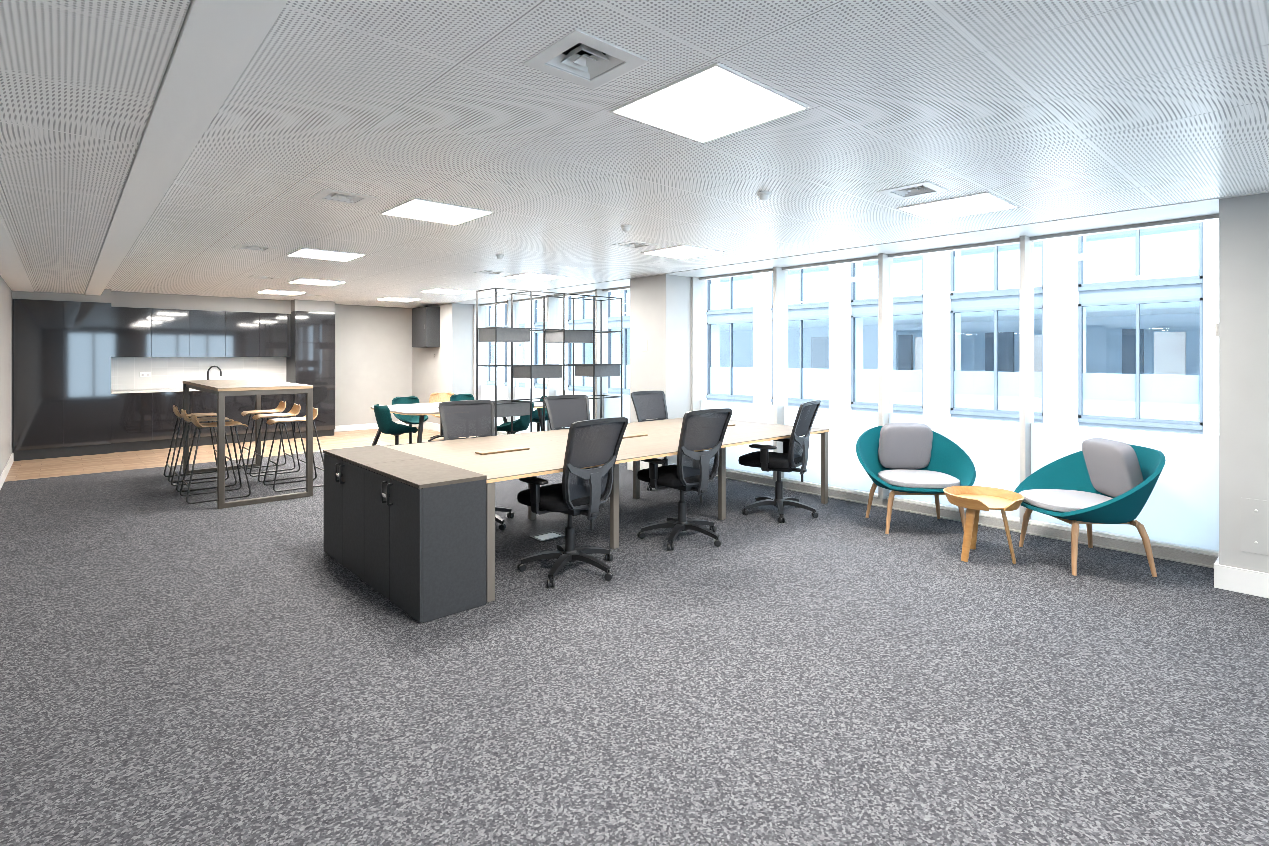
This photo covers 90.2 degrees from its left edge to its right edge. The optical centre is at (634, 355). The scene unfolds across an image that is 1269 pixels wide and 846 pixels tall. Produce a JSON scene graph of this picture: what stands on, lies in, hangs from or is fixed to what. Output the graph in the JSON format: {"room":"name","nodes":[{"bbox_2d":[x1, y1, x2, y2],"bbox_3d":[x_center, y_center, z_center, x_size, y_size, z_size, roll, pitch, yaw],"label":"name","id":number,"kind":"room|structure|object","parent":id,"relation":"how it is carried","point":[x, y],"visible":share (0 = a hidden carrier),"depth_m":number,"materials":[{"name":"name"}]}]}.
{"room":"open-plan office","nodes":[
{"label":"open-plan office","id":0,"kind":"room"},
{"bbox_2d":[0,276,12,475],"bbox_3d":[-3.447,0.240,2.949,0.100,2.760,17.600,0,0,-42],"label":"wall","id":1,"kind":"structure","parent":0,"point":[6,301],"depth_m":8.06,"materials":[{"name":"paint"}]},
{"bbox_2d":[0,453,13,489],"bbox_3d":[-3.190,1.440,2.751,0.015,0.120,16.760,0,0,-42],"label":"baseboard","id":2,"kind":"structure","parent":1,"relation":"attached to","point":[5,472],"depth_m":7.83,"materials":[{"name":"paint"}]},
{"bbox_2d":[0,217,33,291],"bbox_3d":[-3.399,-1.032,3.060,0.320,0.216,17.500,0,0,-42],"label":"trim","id":3,"kind":"structure","parent":1,"relation":"attached to","point":[12,271],"depth_m":6.54,"materials":[{"name":"white paint"}]},
{"bbox_2d":[0,0,190,293],"bbox_3d":[-3.075,-1.035,3.354,0.555,0.210,17.500,0,0,-42],"label":"ceiling","id":4,"kind":"structure","parent":0,"point":[80,80],"depth_m":2.42,"materials":[{"name":"metal"}]},
{"bbox_2d":[166,304,411,425],"bbox_3d":[-6.755,0.240,11.759,6.825,2.760,0.100,0,0,-42],"label":"wall","id":5,"kind":"structure","parent":0,"point":[373,344],"depth_m":12.92,"materials":[{"name":"paint"}]},
{"bbox_2d":[12,291,83,301],"bbox_3d":[-8.759,-0.871,9.465,0.775,0.118,0.610,0,0,-42],"label":"trim","id":6,"kind":"structure","parent":5,"relation":"attached to","point":[54,296],"depth_m":9.23,"materials":[{"name":"paint"}]},
{"bbox_2d":[84,289,110,302],"bbox_3d":[-8.357,-0.916,9.829,0.310,0.208,0.610,0,0,-42],"label":"trim","id":7,"kind":"structure","parent":5,"relation":"attached to","point":[105,297],"depth_m":9.63,"materials":[{"name":"paint"}]},
{"bbox_2d":[111,307,150,356],"bbox_3d":[-8.135,-0.372,10.197,0.510,0.795,0.357,0,0,-42],"label":"upper cabinet","id":8,"kind":"object","parent":5,"relation":"attached to","point":[130,327],"visible":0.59,"depth_m":10.06,"materials":[{"name":"paint"}]},
{"bbox_2d":[151,308,189,356],"bbox_3d":[-7.755,-0.372,10.540,0.510,0.795,0.357,0,0,-42],"label":"upper cabinet","id":9,"kind":"object","parent":5,"relation":"attached to","point":[170,328],"visible":0.97,"depth_m":10.40,"materials":[{"name":"paint"}]},
{"bbox_2d":[85,0,287,294],"bbox_3d":[-2.800,-1.029,3.603,0.178,0.222,17.500,0,0,-42],"label":"ceiling beam","id":10,"kind":"structure","parent":5,"relation":"attached to","point":[216,41],"depth_m":2.26,"materials":[{"name":"white paint"}]},
{"bbox_2d":[111,357,285,389],"bbox_3d":[-7.486,0.287,11.005,2.556,0.525,0.035,0,0,-42],"label":"backsplash","id":11,"kind":"structure","parent":5,"relation":"attached to","point":[166,372],"depth_m":10.81,"materials":[{"name":"white tile"}]},
{"bbox_2d":[111,291,290,313],"bbox_3d":[-7.387,-0.896,10.896,2.560,0.248,0.330,0,0,-42],"label":"trim","id":12,"kind":"structure","parent":5,"relation":"attached to","point":[118,298],"depth_m":10.68,"materials":[{"name":"paint"}]},
{"bbox_2d":[190,310,225,356],"bbox_3d":[-7.376,-0.372,10.884,0.510,0.795,0.357,0,0,-42],"label":"upper cabinet","id":13,"kind":"object","parent":5,"relation":"attached to","point":[207,328],"visible":0.97,"depth_m":10.75,"materials":[{"name":"paint"}]},
{"bbox_2d":[226,311,258,356],"bbox_3d":[-6.997,-0.372,11.228,0.510,0.795,0.357,0,0,-42],"label":"upper cabinet","id":14,"kind":"object","parent":5,"relation":"attached to","point":[242,328],"visible":0.97,"depth_m":11.09,"materials":[{"name":"paint"}]},
{"bbox_2d":[259,313,290,356],"bbox_3d":[-6.617,-0.372,11.571,0.510,0.795,0.357,0,0,-42],"label":"upper cabinet","id":15,"kind":"object","parent":5,"relation":"attached to","point":[274,328],"visible":0.97,"depth_m":11.43,"materials":[{"name":"paint"}]},
{"bbox_2d":[291,299,334,312],"bbox_3d":[-6.092,-0.916,11.880,0.680,0.208,0.610,0,0,-42],"label":"trim","id":16,"kind":"structure","parent":5,"relation":"attached to","point":[296,305],"depth_m":11.62,"materials":[{"name":"paint"}]},
{"bbox_2d":[334,421,408,431],"bbox_3d":[-5.392,1.440,12.916,1.750,0.120,0.015,0,0,-42],"label":"baseboard","id":17,"kind":"structure","parent":5,"relation":"attached to","point":[353,427],"depth_m":12.75,"materials":[{"name":"paint"}]},
{"bbox_2d":[412,303,486,425],"bbox_3d":[-3.853,0.240,13.079,0.750,2.760,1.840,0,0,-42],"label":"wall","id":18,"kind":"structure","parent":0,"point":[452,371],"depth_m":12.41,"materials":[{"name":"paint"}]},
{"bbox_2d":[412,306,439,347],"bbox_3d":[-4.190,-0.570,12.672,0.297,0.800,0.690,0,0,-42],"label":"upper cabinet","id":19,"kind":"object","parent":18,"relation":"attached to","point":[426,319],"visible":1,"depth_m":12.45,"materials":[{"name":"laminate"}]},
{"bbox_2d":[412,421,450,432],"bbox_3d":[-3.935,1.425,13.005,0.572,0.150,1.884,0,0,-42],"label":"baseboard","id":20,"kind":"structure","parent":18,"relation":"attached to","point":[426,425],"depth_m":12.79,"materials":[{"name":"paint"}]},
{"bbox_2d":[474,300,507,425],"bbox_3d":[-2.659,0.243,12.052,0.220,2.514,1.285,0,0,-42],"label":"window","id":21,"kind":"structure","parent":18,"relation":"in","point":[485,392],"depth_m":12.44,"materials":[{"name":"paint"}]},
{"bbox_2d":[0,426,1268,845],"bbox_3d":[-0.918,1.560,5.240,6.925,0.120,17.600,0,0,-42],"label":"floor","id":22,"kind":"structure","parent":0,"point":[174,671],"depth_m":2.90,"materials":[{"name":"carpet"}]},
{"bbox_2d":[13,299,63,460],"bbox_3d":[-8.829,0.345,9.379,0.535,2.310,0.637,0,0,-42],"label":"tall cabinet","id":23,"kind":"object","parent":22,"relation":"on","point":[38,325],"visible":1,"depth_m":9.15,"materials":[{"name":"paint"}]},
{"bbox_2d":[64,301,110,456],"bbox_3d":[-8.431,0.345,9.740,0.540,2.310,0.637,0,0,-42],"label":"tall cabinet","id":24,"kind":"object","parent":22,"relation":"on","point":[87,325],"visible":0.92,"depth_m":9.50,"materials":[{"name":"paint"}]},
{"bbox_2d":[111,393,152,452],"bbox_3d":[-8.065,1.042,10.119,0.512,0.915,0.567,0,0,-42],"label":"base cabinet","id":25,"kind":"object","parent":22,"relation":"on","point":[131,413],"visible":0.9,"depth_m":9.91,"materials":[{"name":"paint"}]},
{"bbox_2d":[111,388,199,393],"bbox_3d":[-7.288,0.568,10.787,2.556,0.035,0.545,0,0,-42],"label":"countertop","id":26,"kind":"structure","parent":25,"relation":"on","point":[167,389],"depth_m":10.10,"materials":[{"name":"white stone"}]},
{"bbox_2d":[152,391,190,448],"bbox_3d":[-7.685,1.042,10.462,0.512,0.915,0.567,0,0,-42],"label":"base cabinet","id":27,"kind":"object","parent":22,"relation":"on","point":[164,418],"visible":0.73,"depth_m":10.21,"materials":[{"name":"paint"}]},
{"bbox_2d":[163,405,216,482],"bbox_3d":[-5.427,1.051,7.794,0.572,0.894,0.487,0,0,-42],"label":"bar stool","id":28,"kind":"object","parent":22,"relation":"on","point":[175,408],"visible":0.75,"depth_m":7.78,"materials":[{"name":"black metal"}]},
{"bbox_2d":[171,409,236,491],"bbox_3d":[-4.957,1.051,7.276,0.572,0.894,0.487,0,0,-42],"label":"bar stool","id":29,"kind":"object","parent":22,"relation":"on","point":[183,412],"visible":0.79,"depth_m":7.26,"materials":[{"name":"black metal"}]},
{"bbox_2d":[191,391,227,445],"bbox_3d":[-7.306,1.042,10.806,0.512,0.915,0.567,0,0,-42],"label":"base cabinet","id":30,"kind":"object","parent":22,"relation":"on","point":[201,402],"visible":0.56,"depth_m":10.55,"materials":[{"name":"paint"}]},
{"bbox_2d":[180,413,250,503],"bbox_3d":[-4.460,1.051,6.727,0.572,0.894,0.487,0,0,-42],"label":"bar stool","id":31,"kind":"object","parent":22,"relation":"on","point":[194,419],"visible":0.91,"depth_m":6.71,"materials":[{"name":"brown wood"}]},
{"bbox_2d":[227,395,261,442],"bbox_3d":[-6.926,1.042,11.150,0.512,0.915,0.567,0,0,-42],"label":"base cabinet","id":32,"kind":"object","parent":22,"relation":"on","point":[237,405],"visible":0.45,"depth_m":10.91,"materials":[{"name":"paint"}]},
{"bbox_2d":[183,379,312,508],"bbox_3d":[-4.574,0.907,7.373,0.860,1.185,2.450,0,0,-42],"label":"bar table","id":33,"kind":"object","parent":22,"relation":"on","point":[241,387],"visible":0.97,"depth_m":6.70,"materials":[{"name":"brown wood"}]},
{"bbox_2d":[239,401,295,473],"bbox_3d":[-4.842,1.051,8.324,0.572,0.894,0.487,0,0,-42],"label":"bar stool","id":34,"kind":"object","parent":22,"relation":"on","point":[281,407],"visible":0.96,"depth_m":8.32,"materials":[{"name":"beige wood"}]},
{"bbox_2d":[249,404,305,481],"bbox_3d":[-4.385,1.051,7.820,0.572,0.894,0.487,0,0,-42],"label":"bar stool","id":35,"kind":"object","parent":22,"relation":"on","point":[295,410],"visible":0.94,"depth_m":7.81,"materials":[{"name":"beige wood"}]},
{"bbox_2d":[262,394,293,440],"bbox_3d":[-6.547,1.042,11.494,0.512,0.915,0.567,0,0,-42],"label":"base cabinet","id":36,"kind":"object","parent":22,"relation":"on","point":[269,402],"visible":0.4,"depth_m":11.27,"materials":[{"name":"paint"}]},
{"bbox_2d":[263,408,323,491],"bbox_3d":[-3.902,1.051,7.286,0.572,0.894,0.487,0,0,-42],"label":"bar stool","id":37,"kind":"object","parent":22,"relation":"on","point":[315,410],"visible":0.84,"depth_m":7.27,"materials":[{"name":"black metal"}]},
{"bbox_2d":[286,311,334,438],"bbox_3d":[-6.081,0.345,11.868,0.680,2.310,0.637,0,0,-42],"label":"tall cabinet","id":38,"kind":"object","parent":22,"relation":"on","point":[311,361],"visible":0.85,"depth_m":11.64,"materials":[{"name":"paint"}]},
{"bbox_2d":[323,445,422,580],"bbox_3d":[-1.938,1.108,4.626,0.450,0.776,0.874,0,0,-42],"label":"storage cabinet","id":39,"kind":"object","parent":22,"relation":"on","point":[344,468],"visible":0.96,"depth_m":4.47,"materials":[{"name":"laminate"}]},
{"bbox_2d":[374,404,417,444],"bbox_3d":[-3.299,1.080,8.696,0.546,0.831,0.489,0,0,-42],"label":"shell chair","id":40,"kind":"object","parent":22,"relation":"on","point":[385,423],"visible":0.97,"depth_m":8.51,"materials":[{"name":"green fabric"}]},
{"bbox_2d":[392,396,427,443],"bbox_3d":[-3.610,1.080,10.152,0.489,0.831,0.546,0,0,-42],"label":"shell chair","id":41,"kind":"object","parent":22,"relation":"on","point":[408,419],"visible":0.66,"depth_m":10.25,"materials":[{"name":"teal fabric"}]},
{"bbox_2d":[364,458,486,622],"bbox_3d":[-1.349,1.108,3.976,0.450,0.776,0.874,0,0,-42],"label":"storage cabinet","id":42,"kind":"object","parent":22,"relation":"on","point":[425,519],"visible":1,"depth_m":3.71,"materials":[{"name":"laminate"}]},
{"bbox_2d":[428,392,453,440],"bbox_3d":[-3.442,1.080,11.298,0.489,0.831,0.546,0,0,-12],"label":"shell chair","id":43,"kind":"object","parent":22,"relation":"on","point":[434,397],"visible":0.3,"depth_m":11.46,"materials":[{"name":"yellow fabric"}]},
{"bbox_2d":[371,399,545,445],"bbox_3d":[-2.558,1.129,9.557,2.440,0.762,1.700,0,0,-42],"label":"meeting table","id":44,"kind":"object","parent":22,"relation":"on","point":[418,409],"visible":0.39,"depth_m":9.14,"materials":[{"name":"laminate"}]},
{"bbox_2d":[450,394,479,437],"bbox_3d":[-2.888,1.080,10.860,0.489,0.831,0.546,0,0,-42],"label":"shell chair","id":45,"kind":"object","parent":22,"relation":"on","point":[460,397],"visible":0.17,"depth_m":11.05,"materials":[{"name":"teal fabric"}]},
{"bbox_2d":[438,400,513,529],"bbox_3d":[-1.400,0.959,5.658,0.699,1.082,0.712,0,0,-30],"label":"office chair","id":46,"kind":"object","parent":22,"relation":"on","point":[459,426],"visible":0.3,"depth_m":5.86,"materials":[{"name":"grey fabric"}]},
{"bbox_2d":[497,403,533,433],"bbox_3d":[-1.701,1.080,8.997,0.546,0.831,0.489,0,0,3],"label":"shell chair","id":47,"kind":"object","parent":22,"relation":"on","point":[521,424],"visible":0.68,"depth_m":8.83,"materials":[{"name":"teal fabric"}]},
{"bbox_2d":[508,297,547,432],"bbox_3d":[-1.796,0.243,11.100,0.220,2.514,1.285,0,0,-42],"label":"window","id":48,"kind":"structure","parent":22,"relation":"on","point":[518,392],"depth_m":11.49,"materials":[{"name":"paint"}]},
{"bbox_2d":[532,396,548,431],"bbox_3d":[-1.550,1.080,10.362,0.546,0.831,0.489,0,0,-42],"label":"shell chair","id":49,"kind":"object","parent":22,"relation":"on","point":[535,418],"visible":0.23,"depth_m":10.32,"materials":[{"name":"teal fabric"}]},
{"bbox_2d":[529,531,564,541],"bbox_3d":[-0.718,1.496,5.232,0.240,0.009,0.180,0,0,-42],"label":"box","id":50,"kind":"object","parent":22,"relation":"on","point":[543,537],"visible":0.97,"depth_m":5.22,"materials":[{"name":"grey metal"}]},
{"bbox_2d":[476,288,621,436],"bbox_3d":[-1.103,0.331,8.628,2.066,2.338,0.486,0,0,-42],"label":"frame","id":51,"kind":"object","parent":22,"relation":"on","point":[477,291],"visible":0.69,"depth_m":8.45,"materials":[{"name":"black metal"}]},
{"bbox_2d":[478,327,529,341],"bbox_3d":[-1.673,-0.269,8.112,0.510,0.176,0.446,0,0,-42],"label":"tray","id":52,"kind":"object","parent":51,"relation":"in","point":[503,334],"visible":0.92,"depth_m":7.96,"materials":[{"name":"grey metal"}]},
{"bbox_2d":[479,400,529,416],"bbox_3d":[-1.673,0.672,8.112,0.510,0.176,0.446,0,0,-42],"label":"tray","id":53,"kind":"object","parent":51,"relation":"in","point":[518,409],"visible":0.68,"depth_m":7.98,"materials":[{"name":"black metal"}]},
{"bbox_2d":[513,364,562,378],"bbox_3d":[-1.293,0.206,8.456,0.510,0.176,0.446,0,0,-42],"label":"tray","id":54,"kind":"object","parent":51,"relation":"in","point":[518,371],"visible":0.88,"depth_m":8.30,"materials":[{"name":"black metal"}]},
{"bbox_2d":[545,330,592,342],"bbox_3d":[-0.913,-0.269,8.800,0.510,0.176,0.446,0,0,-42],"label":"tray","id":55,"kind":"object","parent":51,"relation":"in","point":[550,336],"visible":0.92,"depth_m":8.64,"materials":[{"name":"black metal"}]},
{"bbox_2d":[575,364,620,376],"bbox_3d":[-0.533,0.206,9.144,0.510,0.176,0.446,0,0,-42],"label":"tray","id":56,"kind":"object","parent":51,"relation":"in","point":[600,370],"visible":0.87,"depth_m":8.98,"materials":[{"name":"black metal"}]},
{"bbox_2d":[548,289,595,430],"bbox_3d":[-0.934,0.243,10.147,0.220,2.514,1.285,0,0,-42],"label":"window","id":57,"kind":"structure","parent":22,"relation":"on","point":[553,303],"depth_m":10.56,"materials":[{"name":"paint"}]},
{"bbox_2d":[517,417,627,587],"bbox_3d":[-0.432,0.959,4.422,0.722,1.082,0.705,0,0,43],"label":"office chair","id":58,"kind":"object","parent":22,"relation":"on","point":[571,499],"visible":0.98,"depth_m":4.25,"materials":[{"name":"black plastic"}]},
{"bbox_2d":[544,395,609,496],"bbox_3d":[-0.570,0.959,6.453,0.715,1.082,0.720,0,0,-34],"label":"office chair","id":59,"kind":"object","parent":22,"relation":"on","point":[562,410],"visible":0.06,"depth_m":6.67,"materials":[{"name":"grey fabric"}]},
{"bbox_2d":[384,418,828,602],"bbox_3d":[-0.068,1.113,5.787,3.870,0.765,1.810,0,0,-42],"label":"desk","id":60,"kind":"object","parent":22,"relation":"on","point":[531,454],"visible":0.54,"depth_m":5.08,"materials":[{"name":"laminate"}]},
{"bbox_2d":[631,391,667,490],"bbox_3d":[0.361,0.959,7.290,0.714,1.082,0.711,0,0,-40],"label":"office chair","id":61,"kind":"object","parent":22,"relation":"on","point":[657,405],"visible":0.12,"depth_m":7.50,"materials":[{"name":"grey fabric"}]},
{"bbox_2d":[637,408,731,549],"bbox_3d":[0.411,0.959,5.198,0.699,1.082,0.712,0,0,-39],"label":"office chair","id":62,"kind":"object","parent":22,"relation":"on","point":[681,477],"visible":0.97,"depth_m":5.02,"materials":[{"name":"black plastic"}]},
{"bbox_2d":[738,400,820,522],"bbox_3d":[1.389,0.959,6.015,0.739,1.082,0.721,0,0,34],"label":"office chair","id":63,"kind":"object","parent":22,"relation":"on","point":[787,461],"visible":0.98,"depth_m":5.88,"materials":[{"name":"black plastic"}]},
{"bbox_2d":[775,254,879,498],"bbox_3d":[2.099,0.243,6.799,0.220,2.514,1.251,0,0,-42],"label":"wall","id":64,"kind":"structure","parent":22,"relation":"on","point":[845,470],"depth_m":6.87,"materials":[{"name":"paint"}]},
{"bbox_2d":[856,423,975,533],"bbox_3d":[2.463,1.059,5.572,0.972,0.888,0.867,0,0,3],"label":"lounge chair","id":65,"kind":"object","parent":22,"relation":"on","point":[901,458],"visible":0.93,"depth_m":5.69,"materials":[{"name":"teal fabric"}]},
{"bbox_2d":[878,423,932,468],"bbox_3d":[2.473,0.825,5.778,0.450,0.421,0.207,0,0,3],"label":"cushion","id":66,"kind":"object","parent":65,"relation":"on","point":[900,445],"depth_m":5.72,"materials":[{"name":"grey fabric"}]},
{"bbox_2d":[878,469,959,488],"bbox_3d":[2.459,1.068,5.488,0.620,0.084,0.620,0,0,3],"label":"seat cushion","id":67,"kind":"object","parent":65,"relation":"on","point":[897,478],"depth_m":5.33,"materials":[{"name":"grey fabric"}]},
{"bbox_2d":[880,236,1021,523],"bbox_3d":[2.938,0.243,5.873,0.220,2.514,1.249,0,0,-42],"label":"wall","id":68,"kind":"structure","parent":22,"relation":"on","point":[994,447],"depth_m":5.80,"materials":[{"name":"paint"}]},
{"bbox_2d":[943,486,1024,563],"bbox_3d":[2.592,1.261,4.705,0.530,0.482,0.530,0,0,-42],"label":"side table","id":69,"kind":"object","parent":22,"relation":"on","point":[975,499],"visible":1,"depth_m":4.64,"materials":[{"name":"brown wood"}]},
{"bbox_2d":[1014,438,1165,576],"bbox_3d":[3.289,1.059,4.630,0.867,0.888,0.972,0,0,3],"label":"lounge chair","id":70,"kind":"object","parent":22,"relation":"on","point":[1108,481],"visible":1,"depth_m":4.51,"materials":[{"name":"teal fabric"}]},
{"bbox_2d":[1019,489,1112,512],"bbox_3d":[3.205,1.068,4.635,0.620,0.084,0.620,0,0,3],"label":"seat cushion","id":71,"kind":"object","parent":70,"relation":"on","point":[1041,500],"depth_m":4.58,"materials":[{"name":"grey fabric"}]},
{"bbox_2d":[1082,438,1143,496],"bbox_3d":[3.495,0.825,4.620,0.207,0.421,0.450,0,0,3],"label":"cushion","id":72,"kind":"object","parent":70,"relation":"on","point":[1113,467],"depth_m":4.55,"materials":[{"name":"grey fabric"}]},
{"bbox_2d":[630,274,705,463],"bbox_3d":[0.441,0.240,8.339,0.750,2.760,0.670,0,0,-42],"label":"column","id":73,"kind":"structure","parent":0,"point":[660,305],"depth_m":8.02,"materials":[{"name":"paint"}]},
{"bbox_2d":[596,286,629,422],"bbox_3d":[-0.071,0.243,9.195,0.220,2.514,1.285,0,0,-42],"label":"window","id":74,"kind":"structure","parent":73,"relation":"in","point":[611,407],"depth_m":9.60,"materials":[{"name":"paint"}]},
{"bbox_2d":[627,460,691,470],"bbox_3d":[0.358,1.425,8.265,0.572,0.150,0.714,0,0,-42],"label":"baseboard","id":75,"kind":"structure","parent":73,"relation":"attached to","point":[643,465],"depth_m":8.12,"materials":[{"name":"paint"}]},
{"bbox_2d":[105,0,1268,307],"bbox_3d":[-0.845,-1.020,5.374,5.097,0.001,17.500,0,0,-42],"label":"ceiling","id":76,"kind":"structure","parent":0,"point":[1052,109],"depth_m":2.93,"materials":[{"name":"metal"}]},
{"bbox_2d":[233,244,276,251],"bbox_3d":[-3.588,-1.073,5.965,0.310,0.115,0.310,0,0,-42],"label":"ceiling vent","id":77,"kind":"object","parent":76,"relation":"in","point":[238,246],"visible":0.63,"depth_m":5.98,"materials":[{"name":"metal"}]},
{"bbox_2d":[257,290,305,294],"bbox_3d":[-5.665,-1.016,10.142,0.580,0.008,0.580,0,0,-42],"label":"recessed light","id":78,"kind":"object","parent":76,"relation":"in","point":[262,291],"visible":1,"depth_m":10.12,"materials":[{"name":"white"}]},
{"bbox_2d":[288,278,344,285],"bbox_3d":[-4.383,-1.016,8.726,0.580,0.008,0.580,0,0,-42],"label":"recessed light","id":79,"kind":"object","parent":76,"relation":"in","point":[300,280],"visible":1,"depth_m":8.74,"materials":[{"name":"white plastic"}]},
{"bbox_2d":[287,248,365,261],"bbox_3d":[-3.115,-1.016,6.381,0.580,0.008,0.580,0,0,-42],"label":"recessed light","id":80,"kind":"object","parent":76,"relation":"in","point":[303,252],"visible":1,"depth_m":6.33,"materials":[{"name":"white plastic"}]},
{"bbox_2d":[310,189,376,205],"bbox_3d":[-1.877,-1.073,4.075,0.310,0.115,0.310,0,0,-42],"label":"ceiling vent","id":81,"kind":"object","parent":76,"relation":"in","point":[329,195],"visible":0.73,"depth_m":4.09,"materials":[{"name":"metal"}]},
{"bbox_2d":[376,297,420,301],"bbox_3d":[-4.264,-1.016,11.411,0.580,0.008,0.580,0,0,-42],"label":"recessed light","id":82,"kind":"object","parent":76,"relation":"in","point":[387,298],"visible":1,"depth_m":11.38,"materials":[{"name":"white"}]},
{"bbox_2d":[379,298,416,300],"bbox_3d":[-4.264,-1.016,11.411,0.558,0.005,0.558,0,0,-42],"label":"diffuser","id":83,"kind":"object","parent":82,"relation":"attached to","point":[388,299],"depth_m":11.38,"materials":[{"name":"white plastic"}]},
{"bbox_2d":[381,198,493,224],"bbox_3d":[-1.403,-1.016,4.491,0.580,0.008,0.580,0,0,-42],"label":"recessed light","id":84,"kind":"object","parent":76,"relation":"in","point":[415,208],"visible":1,"depth_m":4.47,"materials":[{"name":"white plastic"}]},
{"bbox_2d":[420,289,471,293],"bbox_3d":[-2.982,-1.016,9.995,0.580,0.008,0.580,0,0,-42],"label":"recessed light","id":85,"kind":"object","parent":76,"relation":"in","point":[444,291],"visible":1,"depth_m":9.97,"materials":[{"name":"white plastic"}]},
{"bbox_2d":[506,272,567,280],"bbox_3d":[-1.269,-1.016,8.134,0.580,0.008,0.580,0,0,-42],"label":"recessed light","id":86,"kind":"object","parent":76,"relation":"in","point":[529,276],"visible":1,"depth_m":8.08,"materials":[{"name":"white plastic"}]},
{"bbox_2d":[523,29,647,89],"bbox_3d":[-0.171,-1.073,2.193,0.310,0.115,0.310,0,0,-42],"label":"ceiling vent","id":87,"kind":"object","parent":76,"relation":"in","point":[581,58],"visible":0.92,"depth_m":2.21,"materials":[{"name":"metal"}]},
{"bbox_2d":[610,241,656,248],"bbox_3d":[-0.003,-1.073,5.813,0.310,0.115,0.310,0,0,-42],"label":"ceiling vent","id":88,"kind":"object","parent":76,"relation":"in","point":[630,244],"visible":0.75,"depth_m":5.82,"materials":[{"name":"metal"}]},
{"bbox_2d":[641,245,723,258],"bbox_3d":[0.477,-1.016,6.207,0.580,0.008,0.580,0,0,-42],"label":"recessed light","id":89,"kind":"object","parent":76,"relation":"in","point":[681,251],"visible":1,"depth_m":6.20,"materials":[{"name":"white"}]},
{"bbox_2d":[609,62,808,142],"bbox_3d":[0.306,-1.016,2.604,0.580,0.008,0.580,0,0,-42],"label":"recessed light","id":90,"kind":"object","parent":76,"relation":"in","point":[714,101],"visible":1,"depth_m":2.57,"materials":[{"name":"paint"}]},
{"bbox_2d":[757,191,770,200],"bbox_3d":[0.812,-0.997,3.960,0.084,0.047,0.084,0,0,-42],"label":"ceiling sensor","id":91,"kind":"object","parent":76,"relation":"attached to","point":[764,195],"visible":1,"depth_m":3.94,"materials":[{"name":"white plastic"}]},
{"bbox_2d":[877,181,948,199],"bbox_3d":[1.722,-1.073,3.908,0.310,0.115,0.310,0,0,-42],"label":"ceiling vent","id":92,"kind":"object","parent":76,"relation":"in","point":[923,188],"visible":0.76,"depth_m":3.92,"materials":[{"name":"metal"}]},
{"bbox_2d":[896,192,1018,220],"bbox_3d":[2.214,-1.016,4.333,0.580,0.008,0.580,0,0,-42],"label":"recessed light","id":93,"kind":"object","parent":76,"relation":"in","point":[984,202],"visible":1,"depth_m":4.29,"materials":[{"name":"white plastic"}]},
{"bbox_2d":[691,267,774,480],"bbox_3d":[1.244,0.243,7.742,0.220,2.514,1.294,0,0,-42],"label":"window","id":94,"kind":"structure","parent":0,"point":[761,413],"depth_m":7.95,"materials":[{"name":"paint"}]},
{"bbox_2d":[1022,214,1218,550],"bbox_3d":[3.781,0.243,4.942,0.220,2.514,1.264,0,0,-42],"label":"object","id":95,"kind":"structure","parent":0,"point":[1182,508],"depth_m":4.80,"materials":[{"name":"paint"}]},
{"bbox_2d":[1219,192,1268,572],"bbox_3d":[5.636,0.240,2.603,0.750,2.760,4.692,0,0,-42],"label":"wall","id":96,"kind":"structure","parent":0,"point":[1243,220],"depth_m":4.02,"materials":[{"name":"paint"}]},
{"bbox_2d":[415,191,1268,307],"bbox_3d":[1.329,-1.077,7.343,0.770,0.126,17.500,0,0,-42],"label":"trim","id":97,"kind":"structure","parent":96,"relation":"attached to","point":[1207,206],"depth_m":5.53,"materials":[{"name":"paint"}]},
{"bbox_2d":[710,466,1218,567],"bbox_3d":[2.482,1.461,6.324,0.130,0.078,5.058,0,0,-42],"label":"trim","id":98,"kind":"structure","parent":96,"relation":"attached to","point":[1167,553],"depth_m":5.44,"materials":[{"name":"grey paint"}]},
{"bbox_2d":[1214,556,1268,597],"bbox_3d":[5.554,1.425,2.529,0.572,0.150,4.736,0,0,-42],"label":"baseboard","id":99,"kind":"structure","parent":96,"relation":"attached to","point":[1256,583],"depth_m":4.00,"materials":[{"name":"paint"}]},
{"bbox_2d":[1241,498,1268,555],"bbox_3d":[3.932,1.070,3.919,0.010,0.340,0.250,0,0,-42],"label":"access panel","id":100,"kind":"object","parent":96,"relation":"attached to","point":[1254,512],"visible":1,"depth_m":3.96,"materials":[{"name":"paint"}]},
{"label":"outside","id":101,"kind":"structure","parent":0,"visible":0},
{"bbox_3d":[17.856,5.100,29.666,53.700,0.200,120.000,0,0,-42],"label":"street","id":102,"kind":"object","parent":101,"visible":0},
{"bbox_2d":[487,220,1218,435],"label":"window","id":103,"kind":"structure","parent":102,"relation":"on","point":[1124,322],"depth_m":16.91,"materials":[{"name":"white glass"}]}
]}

